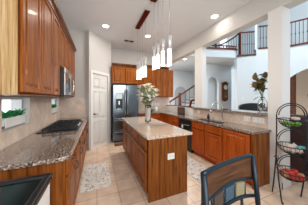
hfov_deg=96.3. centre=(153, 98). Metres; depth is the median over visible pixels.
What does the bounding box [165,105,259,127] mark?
wall
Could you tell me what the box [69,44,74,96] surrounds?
upper cabinet
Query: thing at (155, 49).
linear pendant
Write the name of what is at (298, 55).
wall
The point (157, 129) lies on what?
island countertop
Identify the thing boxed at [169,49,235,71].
ceiling
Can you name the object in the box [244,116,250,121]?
outlet
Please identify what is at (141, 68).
linear pendant
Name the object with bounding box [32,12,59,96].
upper cabinet
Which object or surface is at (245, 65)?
wall
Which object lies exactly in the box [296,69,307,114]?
wall
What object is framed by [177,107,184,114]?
picture frame
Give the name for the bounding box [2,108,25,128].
planter
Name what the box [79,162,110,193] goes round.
runner rug
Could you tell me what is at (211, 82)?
wall
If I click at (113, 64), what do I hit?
crown molding
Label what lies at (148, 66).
crown molding
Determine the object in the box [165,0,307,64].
beam
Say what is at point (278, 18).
column
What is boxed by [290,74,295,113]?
hallway door
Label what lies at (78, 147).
base cabinet
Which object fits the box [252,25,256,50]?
column upstairs
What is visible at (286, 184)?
baseboard
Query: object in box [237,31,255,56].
landing railing
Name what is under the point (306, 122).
basket
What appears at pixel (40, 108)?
backsplash
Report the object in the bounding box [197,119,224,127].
sink
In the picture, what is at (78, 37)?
wall
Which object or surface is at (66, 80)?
microwave
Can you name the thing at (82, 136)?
base cabinet
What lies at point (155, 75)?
upper cabinet
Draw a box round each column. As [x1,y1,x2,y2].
[195,47,205,107]
[268,6,289,183]
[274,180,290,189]
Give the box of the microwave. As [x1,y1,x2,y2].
[59,67,73,96]
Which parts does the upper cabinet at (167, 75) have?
door, door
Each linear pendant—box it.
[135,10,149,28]
[136,57,146,78]
[150,0,171,69]
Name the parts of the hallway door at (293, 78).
panel, panel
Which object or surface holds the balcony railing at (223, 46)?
on the ceiling at (213, 56)
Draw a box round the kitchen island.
[123,120,186,202]
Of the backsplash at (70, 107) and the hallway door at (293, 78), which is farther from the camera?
the hallway door at (293, 78)
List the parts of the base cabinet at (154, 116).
drawer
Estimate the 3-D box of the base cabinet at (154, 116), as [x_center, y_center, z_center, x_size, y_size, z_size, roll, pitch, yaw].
[-0.246,1.003,5.356,0.915,0.874,0.601,0,0,-22]
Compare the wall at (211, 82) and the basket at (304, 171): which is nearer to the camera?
the basket at (304, 171)
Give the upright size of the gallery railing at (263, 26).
0.969 m
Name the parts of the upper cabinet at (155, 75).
door, door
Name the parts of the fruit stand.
post, leg, post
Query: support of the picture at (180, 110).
attached to the picture frame at (180, 110)
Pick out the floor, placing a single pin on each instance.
(126, 188)
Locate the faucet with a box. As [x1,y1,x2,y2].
[210,102,225,121]
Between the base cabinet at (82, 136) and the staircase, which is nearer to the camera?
the base cabinet at (82, 136)
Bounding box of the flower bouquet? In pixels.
[136,82,158,104]
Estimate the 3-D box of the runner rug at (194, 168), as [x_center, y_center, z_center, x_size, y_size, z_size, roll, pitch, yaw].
[0.807,1.435,2.919,0.480,0.008,1.220,0,0,-22]
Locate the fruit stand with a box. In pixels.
[272,103,307,204]
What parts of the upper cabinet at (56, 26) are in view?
door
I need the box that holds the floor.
[75,138,307,204]
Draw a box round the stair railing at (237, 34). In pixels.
[214,34,237,47]
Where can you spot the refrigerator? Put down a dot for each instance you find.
(124, 99)
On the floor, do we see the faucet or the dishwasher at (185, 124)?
the dishwasher at (185, 124)
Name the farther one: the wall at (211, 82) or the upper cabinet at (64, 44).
the wall at (211, 82)
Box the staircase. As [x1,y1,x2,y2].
[169,85,194,106]
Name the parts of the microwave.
door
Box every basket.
[277,142,307,154]
[278,118,307,128]
[278,166,307,182]
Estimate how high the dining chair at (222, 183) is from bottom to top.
1.096 m
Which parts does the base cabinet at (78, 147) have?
door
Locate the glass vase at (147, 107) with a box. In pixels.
[145,105,150,122]
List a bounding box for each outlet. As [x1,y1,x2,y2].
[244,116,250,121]
[252,117,263,123]
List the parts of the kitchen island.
door, drawer, door, drawer, door, drawer, door, panel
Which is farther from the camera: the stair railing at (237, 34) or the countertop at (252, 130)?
the stair railing at (237, 34)
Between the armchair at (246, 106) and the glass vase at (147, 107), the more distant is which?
the armchair at (246, 106)
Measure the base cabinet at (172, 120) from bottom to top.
0.874 m
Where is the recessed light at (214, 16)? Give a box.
[210,14,218,18]
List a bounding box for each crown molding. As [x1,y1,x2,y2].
[48,0,76,52]
[112,63,135,67]
[147,65,169,69]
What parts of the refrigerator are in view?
freezer drawer, freezer drawer, display panel, door, door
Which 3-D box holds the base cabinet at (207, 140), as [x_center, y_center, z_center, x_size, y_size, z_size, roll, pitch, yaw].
[1.347,1.003,3.235,0.441,0.874,0.947,0,0,-22]
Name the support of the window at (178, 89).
in the wall at (185, 79)
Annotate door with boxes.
[93,73,106,147]
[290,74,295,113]
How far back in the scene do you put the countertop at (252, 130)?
2.79 m
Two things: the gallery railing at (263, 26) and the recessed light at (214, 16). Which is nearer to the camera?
the recessed light at (214, 16)
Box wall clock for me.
[222,81,228,100]
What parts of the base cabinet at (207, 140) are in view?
drawer, door, drawer, door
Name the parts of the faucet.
spout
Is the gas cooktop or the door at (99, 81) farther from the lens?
the door at (99, 81)
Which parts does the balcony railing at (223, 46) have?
floor trim, handrail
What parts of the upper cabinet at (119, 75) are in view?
door, door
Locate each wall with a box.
[0,96,59,150]
[60,29,85,117]
[86,30,110,150]
[111,48,168,120]
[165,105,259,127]
[169,42,219,107]
[208,77,215,107]
[226,1,307,69]
[232,69,235,108]
[236,49,267,109]
[290,44,307,76]
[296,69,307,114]
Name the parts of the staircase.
newel post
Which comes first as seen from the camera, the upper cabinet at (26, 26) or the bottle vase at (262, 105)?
the upper cabinet at (26, 26)
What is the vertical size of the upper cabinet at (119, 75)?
0.570 m
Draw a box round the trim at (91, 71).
[90,69,109,149]
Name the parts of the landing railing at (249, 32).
newel post, floor trim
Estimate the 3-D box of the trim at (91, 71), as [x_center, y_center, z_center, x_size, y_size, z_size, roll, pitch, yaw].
[-1.616,0.315,4.194,0.017,2.250,0.770,0,0,23]
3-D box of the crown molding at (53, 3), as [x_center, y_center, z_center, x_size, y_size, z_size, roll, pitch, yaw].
[-1.722,-1.271,2.323,0.390,0.100,2.890,0,0,-22]
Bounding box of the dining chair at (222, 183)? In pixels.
[200,153,260,204]
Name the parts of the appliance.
glass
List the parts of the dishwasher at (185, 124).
control panel, door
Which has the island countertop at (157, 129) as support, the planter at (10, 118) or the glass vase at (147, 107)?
the glass vase at (147, 107)
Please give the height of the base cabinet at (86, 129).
0.874 m
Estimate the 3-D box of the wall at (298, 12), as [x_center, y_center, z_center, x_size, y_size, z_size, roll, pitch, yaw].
[6.430,-3.285,7.092,0.100,2.550,6.200,0,0,-22]
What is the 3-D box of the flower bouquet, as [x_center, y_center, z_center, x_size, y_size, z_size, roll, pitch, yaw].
[-0.140,-0.066,3.018,0.562,0.548,0.475,0,0,17]
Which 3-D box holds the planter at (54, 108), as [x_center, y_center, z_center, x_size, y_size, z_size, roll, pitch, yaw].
[-2.365,0.223,3.233,0.134,0.204,0.470,0,0,-22]
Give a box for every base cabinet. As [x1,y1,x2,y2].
[0,147,78,204]
[76,138,81,196]
[80,126,85,177]
[85,122,87,153]
[139,113,160,120]
[162,114,178,126]
[192,121,221,164]
[222,128,269,189]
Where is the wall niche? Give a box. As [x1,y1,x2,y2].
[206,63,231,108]
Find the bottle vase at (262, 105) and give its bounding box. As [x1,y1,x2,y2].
[257,97,267,112]
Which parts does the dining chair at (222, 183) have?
post, rail, rail, rail, post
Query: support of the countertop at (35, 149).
on the base cabinet at (86, 129)
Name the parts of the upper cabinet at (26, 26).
panel, door, door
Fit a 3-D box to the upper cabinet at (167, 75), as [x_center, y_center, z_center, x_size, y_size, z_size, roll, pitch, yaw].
[0.504,-0.620,5.807,0.526,1.120,0.351,0,0,-22]
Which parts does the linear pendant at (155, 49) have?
lamp shade, lamp shade, lamp shade, lamp shade, cord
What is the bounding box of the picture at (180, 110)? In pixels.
[178,108,183,113]
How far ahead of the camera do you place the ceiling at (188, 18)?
3.26 m
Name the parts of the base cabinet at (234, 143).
door, panel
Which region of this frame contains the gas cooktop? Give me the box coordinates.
[36,119,82,133]
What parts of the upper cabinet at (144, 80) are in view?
door, door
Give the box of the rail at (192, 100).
[167,99,194,107]
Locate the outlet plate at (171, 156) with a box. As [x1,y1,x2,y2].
[168,153,174,159]
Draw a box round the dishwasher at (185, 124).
[178,118,193,152]
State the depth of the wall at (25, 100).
1.98 m
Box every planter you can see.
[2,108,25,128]
[52,104,57,112]
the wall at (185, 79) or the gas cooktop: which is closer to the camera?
the gas cooktop
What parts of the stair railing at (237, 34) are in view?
handrail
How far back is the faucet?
3.10 m
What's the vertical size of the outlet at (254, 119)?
0.095 m
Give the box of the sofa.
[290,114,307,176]
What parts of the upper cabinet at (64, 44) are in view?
door, door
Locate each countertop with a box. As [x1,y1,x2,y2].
[0,117,87,170]
[122,117,191,139]
[139,111,270,134]
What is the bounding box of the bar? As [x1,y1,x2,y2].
[191,107,267,115]
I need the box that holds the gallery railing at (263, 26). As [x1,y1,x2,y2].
[258,18,307,48]
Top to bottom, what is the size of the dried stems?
0.735 m
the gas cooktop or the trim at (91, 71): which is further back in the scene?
the trim at (91, 71)
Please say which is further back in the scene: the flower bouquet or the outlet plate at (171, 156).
the flower bouquet
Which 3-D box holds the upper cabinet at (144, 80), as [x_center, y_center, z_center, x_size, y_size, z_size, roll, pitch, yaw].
[-0.475,-0.620,5.402,0.526,1.120,0.351,0,0,-22]
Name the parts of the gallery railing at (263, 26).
floor trim, handrail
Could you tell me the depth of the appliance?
0.90 m
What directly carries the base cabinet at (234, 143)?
on the floor
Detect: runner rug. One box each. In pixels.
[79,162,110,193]
[187,155,206,183]
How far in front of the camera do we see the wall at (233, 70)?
9.99 m
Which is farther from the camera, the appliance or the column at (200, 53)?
the column at (200, 53)
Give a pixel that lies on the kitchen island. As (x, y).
(160, 165)
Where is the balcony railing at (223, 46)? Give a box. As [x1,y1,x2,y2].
[206,45,237,50]
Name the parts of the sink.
bowl, bowl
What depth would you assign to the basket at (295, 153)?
1.90 m
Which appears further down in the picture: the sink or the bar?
the sink
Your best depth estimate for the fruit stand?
1.94 m
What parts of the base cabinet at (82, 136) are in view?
door, door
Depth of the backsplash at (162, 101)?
5.88 m
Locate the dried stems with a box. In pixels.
[250,72,267,100]
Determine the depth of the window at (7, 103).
1.86 m
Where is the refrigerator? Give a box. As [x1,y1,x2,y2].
[111,85,138,141]
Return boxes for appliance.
[0,173,52,204]
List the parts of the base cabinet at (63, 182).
panel, drawer, door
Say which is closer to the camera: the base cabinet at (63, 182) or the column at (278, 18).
the base cabinet at (63, 182)
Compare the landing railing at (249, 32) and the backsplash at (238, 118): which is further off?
the landing railing at (249, 32)
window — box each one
[2,98,22,129]
[174,87,185,104]
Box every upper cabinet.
[0,0,52,95]
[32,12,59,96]
[60,26,68,70]
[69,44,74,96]
[111,66,137,84]
[138,68,149,88]
[150,68,161,96]
[162,69,172,96]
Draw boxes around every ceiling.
[56,0,250,54]
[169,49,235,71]
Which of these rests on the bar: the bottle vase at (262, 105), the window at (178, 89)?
the bottle vase at (262, 105)
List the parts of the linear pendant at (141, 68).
lamp shade, lamp shade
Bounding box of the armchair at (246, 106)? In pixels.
[238,103,256,110]
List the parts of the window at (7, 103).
pane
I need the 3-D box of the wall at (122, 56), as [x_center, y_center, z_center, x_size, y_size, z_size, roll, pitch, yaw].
[-0.557,-0.225,5.645,2.620,3.330,0.140,0,0,-22]
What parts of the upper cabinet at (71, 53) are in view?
door, door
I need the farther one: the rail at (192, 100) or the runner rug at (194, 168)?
the rail at (192, 100)
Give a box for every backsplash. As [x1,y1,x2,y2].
[0,97,59,149]
[60,98,85,117]
[139,97,168,111]
[193,109,267,128]
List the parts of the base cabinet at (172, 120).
drawer, door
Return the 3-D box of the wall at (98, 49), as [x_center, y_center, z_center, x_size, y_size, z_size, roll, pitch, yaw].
[-1.637,-0.225,4.449,0.343,3.330,1.313,0,0,7]

